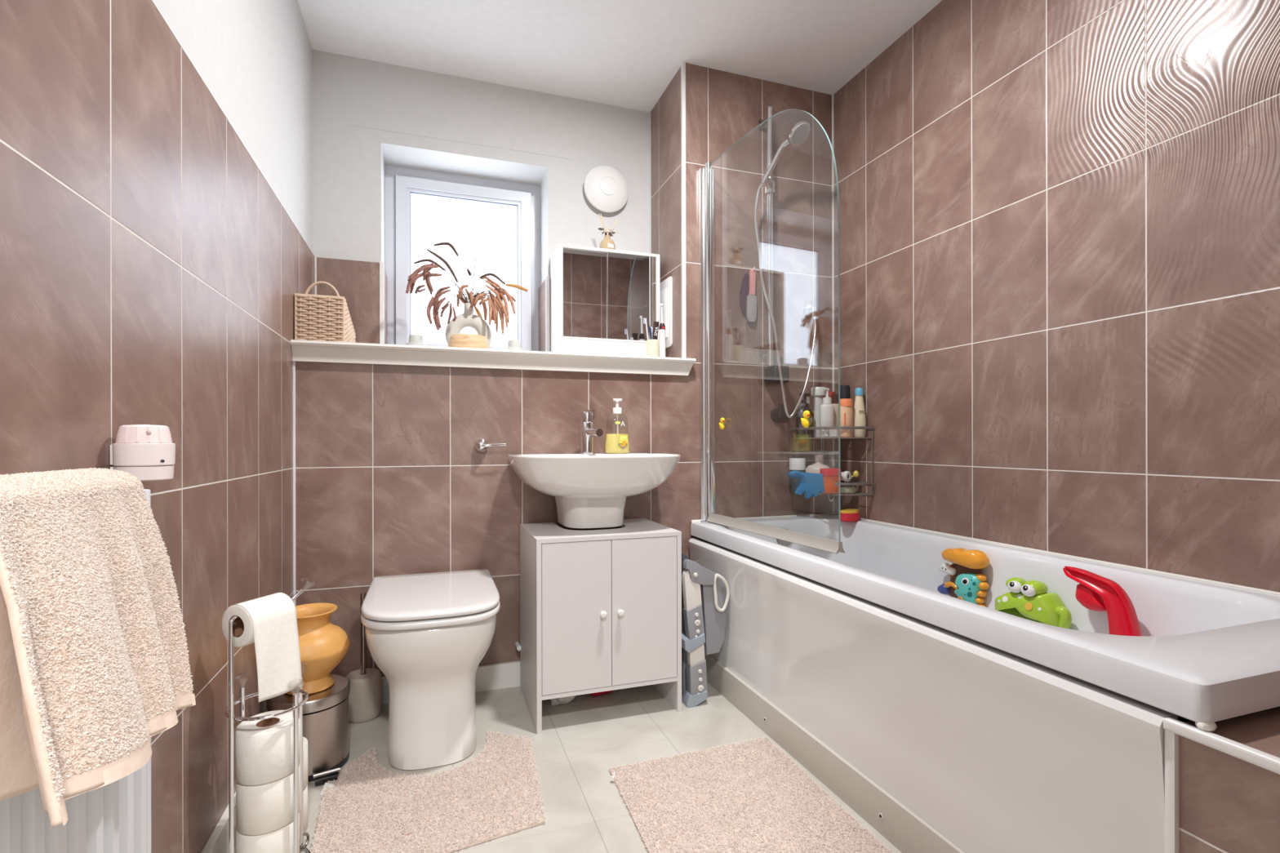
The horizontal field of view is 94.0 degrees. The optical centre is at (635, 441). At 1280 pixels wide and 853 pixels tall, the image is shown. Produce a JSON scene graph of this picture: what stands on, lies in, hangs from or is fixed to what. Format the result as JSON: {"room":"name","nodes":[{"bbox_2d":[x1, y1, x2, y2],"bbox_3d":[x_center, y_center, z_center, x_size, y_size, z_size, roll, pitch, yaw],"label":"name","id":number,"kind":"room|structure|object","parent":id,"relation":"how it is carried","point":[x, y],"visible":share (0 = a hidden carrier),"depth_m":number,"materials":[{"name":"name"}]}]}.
{"room":"bathroom","nodes":[
{"label":"bathroom","id":0,"kind":"room"},
{"bbox_2d":[0,0,315,852],"bbox_3d":[-0.909,-0.313,1.189,0.100,2.399,2.917,0,0,-19],"label":"wall","id":1,"kind":"structure","parent":0,"point":[151,273],"depth_m":1.05,"materials":[{"name":"brown tile"}]},
{"bbox_2d":[0,488,151,852],"bbox_3d":[-0.490,0.402,0.260,0.092,0.686,1.009,0,0,-19],"label":"radiator","id":2,"kind":"object","parent":1,"relation":"attached to","point":[114,817],"visible":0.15,"depth_m":0.62,"materials":[{"name":"white metal"}]},
{"bbox_2d":[0,467,195,828],"bbox_3d":[-0.514,0.174,0.494,0.163,0.290,0.467,0,0,-19],"label":"towel","id":3,"kind":"object","parent":2,"relation":"hanging from","point":[95,665],"visible":1,"depth_m":0.51,"materials":[{"name":"fabric"}]},
{"bbox_2d":[110,424,175,480],"bbox_3d":[-0.702,0.015,0.852,0.073,0.080,0.070,0,0,-19],"label":"air freshener","id":4,"kind":"object","parent":1,"relation":"attached to","point":[147,452],"visible":0.89,"depth_m":0.83,"materials":[{"name":"white plastic"}]},
{"bbox_2d":[200,791,235,852],"bbox_3d":[-0.757,0.842,0.928,0.016,0.088,2.106,0,0,-19],"label":"baseboard","id":5,"kind":"structure","parent":1,"relation":"attached to","point":[218,842],"depth_m":1.24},
{"bbox_2d":[151,0,315,257],"bbox_3d":[-0.836,-0.713,1.114,0.010,0.004,2.507,0,0,-19],"label":"trim","id":6,"kind":"structure","parent":1,"relation":"attached to","point":[153,1],"depth_m":1.26,"materials":[{"name":"white plastic"}]},
{"bbox_2d":[295,49,832,677],"bbox_3d":[-0.256,-0.314,2.591,2.139,2.399,0.683,0,0,-19],"label":"wall","id":7,"kind":"structure","parent":0,"point":[391,477],"depth_m":2.38,"materials":[{"name":"brown tile"}]},
{"bbox_2d":[293,361,296,606],"bbox_3d":[-1.107,0.260,1.937,0.008,1.053,0.008,0,0,-19],"label":"trim","id":8,"kind":"structure","parent":7,"relation":"attached to","point":[294,362],"depth_m":1.93,"materials":[{"name":"white plastic"}]},
{"bbox_2d":[314,257,316,294],"bbox_3d":[-1.229,-0.518,2.295,0.006,0.384,0.006,0,0,-19],"label":"trim","id":9,"kind":"structure","parent":7,"relation":"attached to","point":[315,258],"depth_m":2.29,"materials":[{"name":"white plastic"}]},
{"bbox_2d":[379,261,384,343],"bbox_3d":[-1.009,-0.521,2.376,0.016,0.388,0.013,0,0,-19],"label":"trim","id":10,"kind":"structure","parent":7,"relation":"attached to","point":[381,264],"depth_m":2.37,"materials":[{"name":"white plastic"}]},
{"bbox_2d":[382,660,519,704],"bbox_3d":[-0.445,0.841,2.157,1.398,0.088,0.016,0,0,-19],"label":"baseboard","id":11,"kind":"structure","parent":7,"relation":"attached to","point":[507,674],"depth_m":2.13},
{"bbox_2d":[384,164,540,351],"bbox_3d":[-0.768,-0.759,2.696,0.668,0.864,0.076,0,0,-19],"label":"window","id":12,"kind":"structure","parent":7,"relation":"in","point":[498,222],"depth_m":2.67,"materials":[{"name":"white plastic"}]},
{"bbox_2d":[474,438,506,452],"bbox_3d":[-0.515,0.013,2.113,0.105,0.050,0.054,0,0,-19],"label":"flush lever","id":13,"kind":"object","parent":7,"relation":"attached to","point":[481,445],"visible":1,"depth_m":2.10,"materials":[{"name":"silver metal"}]},
{"bbox_2d":[290,339,696,375],"bbox_3d":[-0.496,-0.295,2.326,1.412,0.066,0.431,0,0,-19],"label":"shelf","id":14,"kind":"object","parent":7,"relation":"attached to","point":[309,351],"visible":0.97,"depth_m":2.10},
{"bbox_2d":[293,281,355,342],"bbox_3d":[-1.087,-0.433,2.105,0.154,0.212,0.308,0,0,-19],"label":"woven basket","id":15,"kind":"object","parent":14,"relation":"on","point":[319,317],"visible":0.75,"depth_m":1.97,"materials":[{"name":"beige wicker"}]},
{"bbox_2d":[405,334,426,346],"bbox_3d":[-0.846,-0.368,2.300,0.092,0.081,0.092,0,0,-19],"label":"candle holder","id":16,"kind":"object","parent":14,"relation":"on","point":[414,340],"visible":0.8,"depth_m":2.28,"materials":[{"name":"white ceramic"}]},
{"bbox_2d":[444,302,491,346],"bbox_3d":[-0.660,-0.438,2.364,0.178,0.215,0.046,0,0,-19],"label":"vase","id":17,"kind":"object","parent":14,"relation":"on","point":[468,318],"visible":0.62,"depth_m":2.35,"materials":[{"name":"white ceramic"}]},
{"bbox_2d":[404,241,528,334],"bbox_3d":[-0.656,-0.599,2.339,0.462,0.349,0.122,0,0,-19],"label":"plant","id":18,"kind":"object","parent":17,"relation":"in","point":[495,304],"depth_m":2.32,"materials":[{"name":"brown plant"}]},
{"bbox_2d":[448,333,488,348],"bbox_3d":[-0.629,-0.365,2.253,0.154,0.075,0.096,0,0,-19],"label":"wooden block","id":19,"kind":"object","parent":14,"relation":"on","point":[460,340],"visible":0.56,"depth_m":2.21,"materials":[{"name":"brown wood"}]},
{"bbox_2d":[505,339,523,350],"bbox_3d":[-0.492,-0.368,2.421,0.092,0.081,0.092,0,0,-19],"label":"candle holder","id":20,"kind":"object","parent":14,"relation":"on","point":[513,344],"visible":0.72,"depth_m":2.40,"materials":[{"name":"white ceramic"}]},
{"bbox_2d":[550,244,660,355],"bbox_3d":[-0.132,-0.564,2.569,0.436,0.471,0.189,0,0,-19],"label":"mirror cabinet","id":21,"kind":"object","parent":14,"relation":"on","point":[601,299],"visible":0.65,"depth_m":2.48,"materials":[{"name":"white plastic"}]},
{"bbox_2d":[598,213,618,249],"bbox_3d":[-0.112,-0.884,2.549,0.082,0.169,0.070,0,0,18],"label":"reed diffuser","id":22,"kind":"object","parent":21,"relation":"on","point":[606,243],"visible":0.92,"depth_m":2.54,"materials":[{"name":"beige glass"}]},
{"bbox_2d":[599,235,615,249],"bbox_3d":[-0.120,-0.840,2.549,0.067,0.080,0.068,0,0,-19],"label":"bottle","id":23,"kind":"object","parent":22,"relation":"attached to","point":[606,243],"depth_m":2.52,"materials":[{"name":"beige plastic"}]},
{"bbox_2d":[646,339,658,356],"bbox_3d":[0.070,-0.369,2.413,0.052,0.080,0.052,0,0,-19],"label":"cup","id":24,"kind":"object","parent":14,"relation":"on","point":[652,345],"visible":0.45,"depth_m":2.39,"materials":[{"name":"beige ceramic"}]},
{"bbox_2d":[643,318,648,339],"bbox_3d":[0.049,-0.416,2.407,0.036,0.161,0.009,0,0,-22],"label":"toothbrush","id":25,"kind":"object","parent":24,"relation":"in","point":[644,319],"visible":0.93,"depth_m":2.40,"materials":[{"name":"white plastic"}]},
{"bbox_2d":[648,322,651,339],"bbox_3d":[0.057,-0.408,2.401,0.025,0.138,0.012,0,0,-19],"label":"toothbrush","id":26,"kind":"object","parent":24,"relation":"in","point":[650,328],"visible":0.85,"depth_m":2.40,"materials":[{"name":"blue plastic"}]},
{"bbox_2d":[652,321,659,339],"bbox_3d":[0.082,-0.412,2.406,0.030,0.143,0.016,0,0,-19],"label":"toothpaste tube","id":27,"kind":"object","parent":24,"relation":"in","point":[655,324],"visible":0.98,"depth_m":2.40,"materials":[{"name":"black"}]},
{"bbox_2d":[658,303,665,356],"bbox_3d":[0.108,-0.445,2.426,0.028,0.232,0.028,0,0,-19],"label":"electric toothbrush","id":28,"kind":"object","parent":14,"relation":"on","point":[661,327],"visible":0.91,"depth_m":2.42,"materials":[{"name":"white plastic"}]},
{"bbox_2d":[515,641,520,651],"bbox_3d":[-0.420,0.735,2.143,0.015,0.020,0.058,0,0,-19],"label":"cap","id":29,"kind":"object","parent":7,"relation":"attached to","point":[517,645],"visible":1,"depth_m":2.13,"materials":[{"name":"white plastic"}]},
{"bbox_2d":[545,275,550,351],"bbox_3d":[-0.380,-0.522,2.589,0.016,0.388,0.013,0,0,-19],"label":"trim","id":30,"kind":"structure","parent":7,"relation":"attached to","point":[547,277],"depth_m":2.58,"materials":[{"name":"white plastic"}]},
{"bbox_2d":[507,453,680,528],"bbox_3d":[-0.132,0.168,2.052,0.572,0.246,0.415,0,0,-19],"label":"washbasin","id":31,"kind":"object","parent":7,"relation":"attached to","point":[589,491],"visible":1,"depth_m":1.91,"materials":[{"name":"white ceramic"}]},
{"bbox_2d":[579,409,603,453],"bbox_3d":[-0.160,-0.035,2.119,0.057,0.158,0.140,0,0,-19],"label":"tap","id":32,"kind":"object","parent":31,"relation":"on","point":[588,432],"visible":0.98,"depth_m":2.14,"materials":[{"name":"silver metal"}]},
{"bbox_2d":[604,398,630,453],"bbox_3d":[-0.066,-0.057,2.184,0.095,0.202,0.059,0,0,-19],"label":"soap dispenser","id":33,"kind":"object","parent":31,"relation":"on","point":[617,443],"visible":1,"depth_m":2.16,"materials":[{"name":"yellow plastic"}]},
{"bbox_2d":[583,165,628,213],"bbox_3d":[-0.127,-1.121,2.648,0.207,0.207,0.058,0,0,-19],"label":"air vent","id":34,"kind":"object","parent":7,"relation":"in","point":[605,187],"visible":1,"depth_m":2.63,"materials":[{"name":"white plastic"}]},
{"bbox_2d":[649,111,651,253],"bbox_3d":[0.070,-1.113,2.740,0.007,0.802,0.004,0,0,-19],"label":"trim","id":35,"kind":"structure","parent":7,"relation":"attached to","point":[650,112],"depth_m":2.74,"materials":[{"name":"white paint"}]},
{"bbox_2d":[659,276,672,348],"bbox_3d":[0.112,-0.547,2.604,0.012,0.293,0.231,0,0,-19],"label":"cover plate","id":36,"kind":"object","parent":7,"relation":"attached to","point":[666,286],"visible":0.47,"depth_m":2.53,"materials":[{"name":"white plastic"}]},
{"bbox_2d":[681,61,686,358],"bbox_3d":[0.193,-0.922,2.385,0.014,1.186,0.012,0,0,-19],"label":"trim","id":37,"kind":"structure","parent":7,"relation":"attached to","point":[683,64],"depth_m":2.38,"materials":[{"name":"white plastic"}]},
{"bbox_2d":[739,272,749,315],"bbox_3d":[0.454,-0.609,2.466,0.050,0.176,0.010,0,0,-19],"label":"bath brush","id":38,"kind":"object","parent":7,"relation":"attached to","point":[744,289],"visible":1,"depth_m":2.46,"materials":[{"name":"pink"}]},
{"bbox_2d":[746,266,756,322],"bbox_3d":[0.479,-0.606,2.462,0.044,0.223,0.034,0,0,-19],"label":"file","id":39,"kind":"object","parent":7,"relation":"attached to","point":[751,303],"visible":1,"depth_m":2.46,"materials":[{"name":"pink plastic"}]},
{"bbox_2d":[758,106,775,366],"bbox_3d":[0.541,-0.835,2.437,0.058,1.056,0.128,0,0,3],"label":"shower rail","id":40,"kind":"object","parent":7,"relation":"attached to","point":[770,187],"visible":0.93,"depth_m":2.43,"materials":[{"name":"silver metal"}]},
{"bbox_2d":[764,356,789,383],"bbox_3d":[0.584,-0.296,2.469,0.072,0.108,0.088,0,0,-19],"label":"soap holder","id":41,"kind":"object","parent":40,"relation":"attached to","point":[771,373],"visible":0.73,"depth_m":2.44,"materials":[{"name":"grey plastic"}]},
{"bbox_2d":[760,120,809,184],"bbox_3d":[0.574,-1.118,2.308,0.194,0.191,0.091,0,0,25],"label":"handset","id":42,"kind":"object","parent":40,"relation":"attached to","point":[799,132],"visible":1,"depth_m":2.30,"materials":[{"name":"silver metal"}]},
{"bbox_2d":[698,109,844,554],"bbox_3d":[0.432,-0.399,2.051,0.051,1.431,0.787,0,0,-23],"label":"screen","id":43,"kind":"object","parent":7,"relation":"attached to","point":[706,175],"visible":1,"depth_m":2.38,"materials":[{"name":"clear glass"}]},
{"bbox_2d":[719,417,724,429],"bbox_3d":[0.331,-0.068,2.265,0.019,0.045,0.038,0,0,-19],"label":"duck","id":44,"kind":"object","parent":43,"relation":"attached to","point":[722,426],"visible":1,"depth_m":2.26},
{"bbox_2d":[800,410,810,427],"bbox_3d":[0.517,-0.068,1.807,0.019,0.052,0.042,0,0,-19],"label":"duck","id":45,"kind":"object","parent":43,"relation":"attached to","point":[805,422],"visible":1,"depth_m":1.80},
{"bbox_2d":[770,403,789,422],"bbox_3d":[0.594,-0.118,2.474,0.093,0.082,0.085,0,0,-19],"label":"hook","id":46,"kind":"object","parent":7,"relation":"attached to","point":[778,415],"visible":0.93,"depth_m":2.45,"materials":[{"name":"black plastic"}]},
{"bbox_2d":[802,305,816,317],"bbox_3d":[0.749,-0.558,2.543,0.052,0.061,0.054,0,0,-19],"label":"outlet","id":47,"kind":"object","parent":7,"relation":"attached to","point":[807,310],"visible":1,"depth_m":2.55,"materials":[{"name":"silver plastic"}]},
{"bbox_2d":[753,183,817,417],"bbox_3d":[0.630,-0.563,2.443,0.312,0.934,0.063,0,0,-24],"label":"shower hose","id":48,"kind":"object","parent":47,"relation":"hanging from","point":[761,185],"visible":1,"depth_m":2.41,"materials":[{"name":"silver metal"}]},
{"bbox_2d":[788,426,875,501],"bbox_3d":[0.799,0.089,2.449,0.230,0.297,0.262,0,0,-19],"label":"rack","id":49,"kind":"object","parent":7,"relation":"attached to","point":[853,483],"visible":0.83,"depth_m":2.37,"materials":[{"name":"grey metal"}]},
{"bbox_2d":[789,457,805,492],"bbox_3d":[0.678,0.139,2.501,0.066,0.139,0.066,0,0,-19],"label":"jar","id":50,"kind":"object","parent":49,"relation":"on","point":[795,464],"visible":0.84,"depth_m":2.48,"materials":[{"name":"grey plastic"}]},
{"bbox_2d":[795,392,813,437],"bbox_3d":[0.711,-0.110,2.502,0.080,0.186,0.056,0,0,-19],"label":"shampoo bottle","id":51,"kind":"object","parent":49,"relation":"on","point":[799,433],"visible":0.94,"depth_m":2.48,"materials":[{"name":"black plastic"}]},
{"bbox_2d":[786,471,824,498],"bbox_3d":[0.657,0.164,2.289,0.161,0.108,0.027,0,0,-19],"label":"glove","id":52,"kind":"object","parent":49,"relation":"hanging from","point":[811,484],"visible":1,"depth_m":2.29,"materials":[{"name":"blue rubber"}]},
{"bbox_2d":[805,459,830,493],"bbox_3d":[0.749,0.141,2.448,0.100,0.135,0.100,0,0,-19],"label":"bottle","id":53,"kind":"object","parent":49,"relation":"on","point":[815,468],"visible":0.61,"depth_m":2.42,"materials":[{"name":"beige plastic"}]},
{"bbox_2d":[811,386,825,437],"bbox_3d":[0.779,-0.124,2.543,0.060,0.214,0.057,0,0,-19],"label":"shampoo bottle","id":54,"kind":"object","parent":49,"relation":"on","point":[817,393],"visible":0.7,"depth_m":2.52,"materials":[{"name":"white plastic"}]},
{"bbox_2d":[814,454,823,464],"bbox_3d":[0.781,0.132,2.536,0.050,0.153,0.040,0,0,-19],"label":"lotion bottle","id":55,"kind":"object","parent":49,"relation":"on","point":[816,456],"visible":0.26,"depth_m":2.52,"materials":[{"name":"white plastic"}]},
{"bbox_2d":[819,387,836,437],"bbox_3d":[0.777,-0.118,2.418,0.063,0.201,0.045,0,0,-19],"label":"shampoo bottle","id":56,"kind":"object","parent":49,"relation":"on","point":[827,408],"visible":0.99,"depth_m":2.40,"materials":[{"name":"white plastic"}]},
{"bbox_2d":[819,468,841,493],"bbox_3d":[0.777,0.156,2.376,0.104,0.098,0.054,0,0,-19],"label":"tub","id":57,"kind":"object","parent":49,"relation":"on","point":[830,476],"visible":0.69,"depth_m":2.35,"materials":[{"name":"orange plastic"}]},
{"bbox_2d":[828,391,835,397],"bbox_3d":[0.837,-0.116,2.558,0.052,0.197,0.036,0,0,-19],"label":"shampoo bottle","id":58,"kind":"object","parent":49,"relation":"on","point":[829,393],"visible":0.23,"depth_m":2.54,"materials":[{"name":"red"}]},
{"bbox_2d":[827,453,838,468],"bbox_3d":[0.838,0.129,2.545,0.074,0.159,0.052,0,0,-19],"label":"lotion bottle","id":59,"kind":"object","parent":49,"relation":"on","point":[835,467],"visible":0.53,"depth_m":2.53,"materials":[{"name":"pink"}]},
{"bbox_2d":[831,394,838,437],"bbox_3d":[0.822,-0.106,2.453,0.043,0.177,0.030,0,0,-19],"label":"shampoo bottle","id":60,"kind":"object","parent":49,"relation":"on","point":[834,397],"visible":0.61,"depth_m":2.44,"materials":[{"name":"beige plastic"}]},
{"bbox_2d":[840,385,848,399],"bbox_3d":[0.878,-0.127,2.511,0.041,0.219,0.041,0,0,-19],"label":"cap","id":61,"kind":"object","parent":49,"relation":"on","point":[844,389],"visible":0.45,"depth_m":2.49,"materials":[{"name":"grey plastic"}]},
{"bbox_2d":[840,398,853,437],"bbox_3d":[0.840,-0.094,2.382,0.056,0.154,0.048,0,0,-19],"label":"shampoo bottle","id":62,"kind":"object","parent":49,"relation":"on","point":[846,404],"visible":0.94,"depth_m":2.36,"materials":[{"name":"orange plastic"}]},
{"bbox_2d":[840,485,856,493],"bbox_3d":[0.866,0.190,2.438,0.073,0.036,0.051,0,0,-19],"label":"tin","id":63,"kind":"object","parent":49,"relation":"on","point":[843,489],"visible":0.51,"depth_m":2.42,"materials":[{"name":"yellow"}]},
{"bbox_2d":[841,471,851,481],"bbox_3d":[0.825,0.141,2.449,0.043,0.043,0.108,0,0,-42],"label":"tube","id":64,"kind":"object","parent":63,"relation":"on","point":[846,476],"visible":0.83,"depth_m":2.41,"materials":[{"name":"white plastic"}]},
{"bbox_2d":[844,470,858,482],"bbox_3d":[0.877,0.151,2.439,0.021,0.069,0.077,0,0,-34],"label":"stick","id":65,"kind":"object","parent":49,"relation":"on","point":[855,473],"visible":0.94,"depth_m":2.41,"materials":[{"name":"yellow plastic"}]},
{"bbox_2d":[853,387,866,437],"bbox_3d":[0.902,-0.116,2.406,0.055,0.198,0.050,0,0,-19],"label":"shampoo bottle","id":66,"kind":"object","parent":49,"relation":"on","point":[859,411],"visible":0.98,"depth_m":2.39,"materials":[{"name":"beige plastic"}]},
{"bbox_2d":[831,94,834,513],"bbox_3d":[0.864,-0.597,2.608,0.006,1.839,0.006,0,0,-19],"label":"trim","id":67,"kind":"structure","parent":7,"relation":"attached to","point":[833,185],"depth_m":2.61,"materials":[{"name":"white plastic"}]},
{"bbox_2d":[234,658,902,852],"bbox_3d":[-0.125,0.915,0.658,3.439,0.060,4.527,0,0,-19],"label":"floor","id":68,"kind":"structure","parent":0,"point":[585,811],"depth_m":1.73,"materials":[{"name":"beige tile"}]},
{"bbox_2d":[225,577,315,852],"bbox_3d":[-0.750,0.590,1.222,0.155,0.589,0.171,0,0,-19],"label":"stand","id":69,"kind":"object","parent":68,"relation":"on","point":[298,702],"visible":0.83,"depth_m":1.20,"materials":[{"name":"silver metal"}]},
{"bbox_2d":[222,592,302,702],"bbox_3d":[-0.749,0.410,1.199,0.094,0.190,0.102,0,0,19],"label":"toilet roll","id":70,"kind":"object","parent":69,"relation":"on","point":[269,622],"visible":1,"depth_m":1.18,"materials":[{"name":"white paper"}]},
{"bbox_2d":[235,812,299,852],"bbox_3d":[-0.749,0.819,1.217,0.112,0.098,0.112,0,0,-19],"label":"toilet roll","id":71,"kind":"object","parent":69,"relation":"on","point":[280,840],"visible":0.48,"depth_m":1.17,"materials":[{"name":"white paper"}]},
{"bbox_2d":[235,764,300,835],"bbox_3d":[-0.748,0.720,1.218,0.112,0.098,0.112,0,0,-19],"label":"toilet roll","id":72,"kind":"object","parent":71,"relation":"on","point":[265,808],"visible":0.63,"depth_m":1.17,"materials":[{"name":"white paper"}]},
{"bbox_2d":[234,710,300,785],"bbox_3d":[-0.749,0.620,1.216,0.115,0.100,0.115,0,0,-19],"label":"toilet roll","id":73,"kind":"object","parent":72,"relation":"on","point":[264,748],"visible":0.96,"depth_m":1.17,"materials":[{"name":"white paper"}]},
{"bbox_2d":[302,784,307,833],"bbox_3d":[-0.800,0.836,1.349,0.105,0.100,0.105,0,0,-19],"label":"toilet roll","id":74,"kind":"object","parent":68,"relation":"on","point":[305,789],"visible":0.05,"depth_m":1.35,"materials":[{"name":"white paper"}]},
{"bbox_2d":[302,736,307,789],"bbox_3d":[-0.799,0.736,1.348,0.105,0.100,0.105,0,0,-19],"label":"toilet roll","id":75,"kind":"object","parent":74,"relation":"on","point":[304,740],"visible":0.08,"depth_m":1.35,"materials":[{"name":"white paper"}]},
{"bbox_2d":[266,674,350,785],"bbox_3d":[-0.891,0.780,1.626,0.201,0.213,0.231,0,0,-19],"label":"pedal bin","id":76,"kind":"object","parent":68,"relation":"on","point":[326,727],"visible":0.5,"depth_m":1.58,"materials":[{"name":"silver metal"}]},
{"bbox_2d":[286,603,350,695],"bbox_3d":[-0.895,0.567,1.638,0.203,0.211,0.209,0,0,-19],"label":"pot","id":77,"kind":"object","parent":76,"relation":"on","point":[323,644],"visible":0.51,"depth_m":1.60,"materials":[{"name":"orange ceramic"}]},
{"bbox_2d":[320,782,333,795],"bbox_3d":[-0.780,0.879,1.511,0.025,0.012,0.044,0,0,-8],"label":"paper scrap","id":78,"kind":"object","parent":68,"relation":"on","point":[326,784],"visible":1,"depth_m":1.52,"materials":[{"name":"white paper"}]},
{"bbox_2d":[345,592,382,723],"bbox_3d":[-0.878,0.687,1.925,0.113,0.397,0.113,0,0,-19],"label":"toilet brush","id":79,"kind":"object","parent":68,"relation":"on","point":[365,696],"visible":0.91,"depth_m":1.89,"materials":[{"name":"silver ceramic"}]},
{"bbox_2d":[309,730,546,852],"bbox_3d":[-0.498,0.879,1.506,0.546,0.011,0.561,0,0,-21],"label":"bath mat","id":80,"kind":"object","parent":68,"relation":"on","point":[369,808],"visible":1,"depth_m":1.44,"materials":[{"name":"beige"}]},
{"bbox_2d":[360,568,500,770],"bbox_3d":[-0.614,0.664,1.811,0.374,0.444,0.558,0,0,-19],"label":"toilet","id":81,"kind":"object","parent":68,"relation":"on","point":[428,634],"visible":1,"depth_m":1.64,"materials":[{"name":"white ceramic"}]},
{"bbox_2d":[550,695,575,706],"bbox_3d":[-0.247,0.854,2.016,0.088,0.059,0.062,0,0,-19],"label":"crumpled tissue","id":82,"kind":"object","parent":68,"relation":"on","point":[563,700],"visible":0.37,"depth_m":2.00,"materials":[{"name":"white paper"}]},
{"bbox_2d":[520,518,681,733],"bbox_3d":[-0.128,0.590,2.041,0.475,0.589,0.388,0,0,-19],"label":"base cabinet","id":83,"kind":"object","parent":68,"relation":"on","point":[601,610],"visible":1,"depth_m":1.89,"materials":[{"name":"white wood"}]},
{"bbox_2d":[590,689,613,696],"bbox_3d":[-0.135,0.854,2.089,0.125,0.060,0.088,0,0,-19],"label":"packet","id":84,"kind":"object","parent":68,"relation":"on","point":[597,694],"visible":0.12,"depth_m":2.06,"materials":[{"name":"red plastic"}]},
{"bbox_2d":[610,771,614,781],"bbox_3d":[-0.060,0.873,1.553,0.012,0.020,0.020,0,0,3],"label":"paper scrap","id":85,"kind":"object","parent":68,"relation":"on","point":[612,777],"visible":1,"depth_m":1.55,"materials":[{"name":"white paper"}]},
{"bbox_2d":[681,552,729,707],"bbox_3d":[0.213,0.644,2.099,0.174,0.525,0.202,0,0,-19],"label":"step ladder","id":86,"kind":"object","parent":68,"relation":"on","point":[703,606],"visible":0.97,"depth_m":2.01,"materials":[{"name":"grey plastic"}]},
{"bbox_2d":[608,736,892,852],"bbox_3d":[0.276,0.877,1.308,0.525,0.011,0.832,0,0,-19],"label":"bath mat","id":87,"kind":"object","parent":68,"relation":"on","point":[745,797],"visible":1,"depth_m":1.44,"materials":[{"name":"beige"}]},
{"bbox_2d":[704,654,965,852],"bbox_3d":[0.549,0.834,1.372,0.020,0.098,2.106,0,0,-19],"label":"board","id":88,"kind":"object","parent":68,"relation":"on","point":[908,832],"visible":0.89,"depth_m":1.49,"materials":[{"name":"beige"}]},
{"bbox_2d":[688,513,1279,852],"bbox_3d":[0.803,0.551,1.692,0.713,0.478,1.698,0,0,-19],"label":"bathtub","id":89,"kind":"object","parent":68,"relation":"on","point":[1002,732],"visible":0.84,"depth_m":1.20,"materials":[{"name":"white plastic"}]},
{"bbox_2d":[840,508,859,521],"bbox_3d":[0.863,0.296,2.405,0.100,0.042,0.068,0,0,-19],"label":"sponge","id":90,"kind":"object","parent":89,"relation":"on","point":[846,515],"visible":0.94,"depth_m":2.37,"materials":[{"name":"red plastic"}]},
{"bbox_2d":[937,547,989,607],"bbox_3d":[1.009,0.419,1.862,0.056,0.176,0.184,0,0,-19],"label":"toy","id":91,"kind":"object","parent":89,"relation":"in","point":[966,583],"visible":0.94,"depth_m":1.82,"materials":[{"name":"multicoloured"}]},
{"bbox_2d":[995,577,1071,628],"bbox_3d":[1.074,0.447,1.634,0.078,0.142,0.218,0,0,-19],"label":"toy","id":92,"kind":"object","parent":89,"relation":"in","point":[1030,600],"visible":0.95,"depth_m":1.59,"materials":[{"name":"green plastic"}]},
{"bbox_2d":[1062,566,1142,635],"bbox_3d":[1.136,0.416,1.441,0.052,0.198,0.187,0,0,-19],"label":"toy","id":93,"kind":"object","parent":89,"relation":"in","point":[1095,592],"visible":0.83,"depth_m":1.42,"materials":[{"name":"red plastic"}]},
{"bbox_2d":[297,0,942,112],"bbox_3d":[-0.130,-1.554,0.658,3.439,0.080,4.527,0,0,-19],"label":"ceiling","id":94,"kind":"structure","parent":0,"point":[620,53],"depth_m":2.23,"materials":[{"name":"white paint"}]},
{"bbox_2d":[833,0,1279,722],"bbox_3d":[1.162,-0.317,1.898,0.100,2.399,2.907,0,0,-19],"label":"wall","id":95,"kind":"structure","parent":0,"point":[1060,220],"depth_m":1.64,"materials":[{"name":"brown tile"}]},
{"bbox_2d":[1178,706,1279,852],"bbox_3d":[1.146,0.634,0.709,0.699,0.497,0.465,0,0,-19],"label":"wall","id":96,"kind":"structure","parent":0,"point":[1228,803],"depth_m":0.77,"materials":[{"name":"brown tile"}]},
{"bbox_2d":[1163,716,1279,852],"bbox_3d":[0.809,0.631,0.600,0.016,0.503,0.476,0,0,-19],"label":"trim","id":97,"kind":"structure","parent":96,"relation":"attached to","point":[1173,727],"depth_m":0.81,"materials":[{"name":"white plastic"}]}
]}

